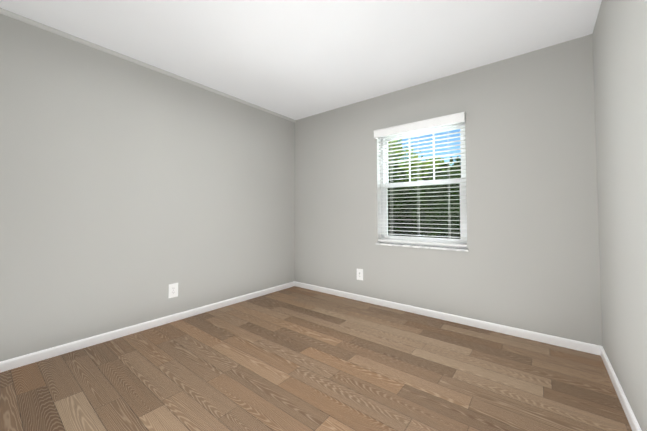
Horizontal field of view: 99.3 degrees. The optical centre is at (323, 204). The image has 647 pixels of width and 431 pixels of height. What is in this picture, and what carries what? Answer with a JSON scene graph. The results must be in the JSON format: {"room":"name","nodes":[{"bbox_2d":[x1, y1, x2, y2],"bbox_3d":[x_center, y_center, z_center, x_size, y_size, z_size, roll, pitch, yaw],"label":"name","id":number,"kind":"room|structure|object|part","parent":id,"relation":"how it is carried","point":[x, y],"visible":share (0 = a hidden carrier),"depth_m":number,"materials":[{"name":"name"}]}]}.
{"room":"empty bedroom","nodes":[
{"label":"empty bedroom","id":0,"kind":"room"},
{"bbox_2d":[0,14,294,361],"bbox_3d":[-1.589,-0.079,2.704,0.150,2.440,3.970,-1,-2,38],"label":"wall","id":1,"kind":"structure","parent":0,"point":[130,192],"depth_m":2.38,"materials":[{"name":"grey paint"}]},
{"bbox_2d":[0,281,294,372],"bbox_3d":[-1.541,1.104,2.595,0.013,0.068,3.620,-1,-2,38],"label":"baseboard","id":2,"kind":"structure","parent":1,"relation":"attached to","point":[20,361],"depth_m":2.35,"materials":[{"name":"white wood"}]},
{"bbox_2d":[0,8,295,121],"bbox_3d":[-1.540,-1.285,2.672,0.016,0.032,3.620,-1,-2,38],"label":"trim","id":3,"kind":"structure","parent":1,"relation":"attached to","point":[57,32],"depth_m":2.39,"materials":[{"name":"grey paint"}]},
{"bbox_2d":[168,283,177,298],"bbox_3d":[-1.470,0.841,2.696,0.008,0.135,0.089,-1,-2,38],"label":"electrical outlet","id":4,"kind":"object","parent":1,"relation":"attached to","point":[173,290],"visible":1,"depth_m":2.69,"materials":[{"name":"white plastic"}]},
{"bbox_2d":[0,0,601,119],"bbox_3d":[-0.297,-1.393,1.693,3.585,0.120,4.020,-1,-2,38],"label":"ceiling","id":5,"kind":"structure","parent":0,"point":[296,59],"depth_m":2.17,"materials":[{"name":"white paint"}]},
{"bbox_2d":[0,286,631,430],"bbox_3d":[-0.297,1.166,1.609,3.585,0.120,4.020,-1,-2,38],"label":"floor","id":6,"kind":"structure","parent":0,"point":[294,358],"depth_m":1.76,"materials":[{"name":"brown wood"}]},
{"bbox_2d":[295,34,602,345],"bbox_3d":[0.888,-0.065,3.148,3.185,2.440,0.200,-1,-2,38],"label":"wall","id":7,"kind":"structure","parent":0,"point":[529,260],"depth_m":2.51,"materials":[{"name":"grey paint"}]},
{"bbox_2d":[357,268,362,279],"bbox_3d":[0.440,0.847,3.340,0.089,0.135,0.008,-1,-2,38],"label":"electrical outlet","id":8,"kind":"object","parent":7,"relation":"attached to","point":[359,274],"visible":1,"depth_m":3.34,"materials":[{"name":"white plastic"}]},
{"bbox_2d":[378,122,466,247],"bbox_3d":[1.053,-0.206,3.002,0.945,1.290,0.152,-1,-2,38],"label":"window","id":9,"kind":"structure","parent":7,"relation":"in","point":[382,170],"depth_m":2.95,"materials":[{"name":"white plastic"}]},
{"bbox_2d":[379,121,463,137],"bbox_3d":[1.013,-0.832,2.972,0.933,0.039,0.080,-1,-2,38],"label":"blind headrail","id":10,"kind":"object","parent":9,"relation":"attached to","point":[422,129],"visible":0.07,"depth_m":2.94,"materials":[{"name":"white plastic"}]},
{"bbox_2d":[380,137,381,191],"bbox_3d":[0.663,-0.473,3.177,0.015,0.655,0.008,1,-2,-19],"label":"blind cord","id":11,"kind":"object","parent":10,"relation":"hanging from","point":[380,137],"depth_m":3.18,"materials":[{"name":"white fabric"}]},
{"bbox_2d":[390,135,392,234],"bbox_3d":[0.782,-0.202,3.153,0.006,1.208,0.056,-1,-2,38],"label":"blind cord","id":12,"kind":"object","parent":10,"relation":"hanging from","point":[391,135],"depth_m":3.17,"materials":[{"name":"white fabric"}]},
{"bbox_2d":[417,139,419,216],"bbox_3d":[1.023,-0.209,2.962,0.006,1.208,0.056,-1,-2,38],"label":"blind cord","id":13,"kind":"object","parent":10,"relation":"hanging from","point":[417,178],"depth_m":2.97,"materials":[{"name":"white fabric"}]},
{"bbox_2d":[373,112,465,138],"bbox_3d":[0.979,-0.830,2.932,0.965,0.087,0.064,-1,-2,38],"label":"blind valance","id":14,"kind":"object","parent":10,"relation":"attached to","point":[437,121],"visible":1,"depth_m":2.86,"materials":[{"name":"white plastic"}]},
{"bbox_2d":[447,126,450,242],"bbox_3d":[1.265,-0.215,2.771,0.006,1.208,0.056,-1,-2,38],"label":"blind cord","id":15,"kind":"object","parent":10,"relation":"hanging from","point":[448,126],"depth_m":2.76,"materials":[{"name":"white fabric"}]},
{"bbox_3d":[1.022,0.408,2.943,0.933,0.025,0.052,-1,-2,38],"label":"window blind bottom rail","id":16,"kind":"part","parent":9,"relation":"part of","materials":[{"name":"white plastic"}]},
{"bbox_3d":[1.067,0.064,3.010,0.861,0.666,0.046,-1,-2,38],"label":"window sash","id":17,"kind":"part","parent":9,"relation":"part of","materials":[{"name":"white plastic"}]},
{"bbox_3d":[1.089,-0.509,3.057,0.861,0.597,0.026,-1,-2,38],"label":"window sash","id":18,"kind":"part","parent":9,"relation":"part of","materials":[{"name":"white plastic"}]},
{"bbox_2d":[388,184,459,238],"bbox_3d":[1.093,0.079,3.043,0.853,0.630,0.001,-1,-2,38],"label":"screen","id":19,"kind":"object","parent":9,"relation":"attached to","point":[415,219],"depth_m":3.01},
{"bbox_2d":[376,242,468,251],"bbox_3d":[1.044,0.447,2.969,0.973,0.019,0.182,-1,-2,38],"label":"window sill","id":20,"kind":"structure","parent":7,"relation":"attached to","point":[427,247],"depth_m":2.86,"materials":[{"name":"wood"}]},
{"bbox_2d":[295,281,600,355],"bbox_3d":[0.822,1.118,3.026,3.185,0.068,0.013,-1,-2,38],"label":"baseboard","id":21,"kind":"structure","parent":7,"relation":"attached to","point":[559,341],"depth_m":2.57,"materials":[{"name":"white wood"}]},
{"bbox_2d":[592,0,646,430],"bbox_3d":[1.027,-0.147,0.637,0.150,2.440,3.970,-1,-2,38],"label":"wall","id":22,"kind":"structure","parent":0,"point":[619,35],"depth_m":1.43,"materials":[{"name":"grey paint"}]},
{"bbox_2d":[600,346,641,430],"bbox_3d":[0.948,1.040,0.629,0.013,0.068,3.620,-1,-2,38],"label":"baseboard","id":23,"kind":"structure","parent":22,"relation":"attached to","point":[630,416],"depth_m":1.53,"materials":[{"name":"white wood"}]},
{"label":"outside","id":24,"kind":"structure","parent":0,"visible":0},
{"label":"ground","id":25,"kind":"structure","parent":24,"visible":0},
{"bbox_2d":[388,139,460,238],"bbox_3d":[9.615,-1.192,21.429,52.811,7.786,25.934,-1,-2,38],"label":"trees","id":26,"kind":"object","parent":25,"relation":"on","point":[426,190],"depth_m":11.98,"materials":[{"name":"green plant"}]}
]}

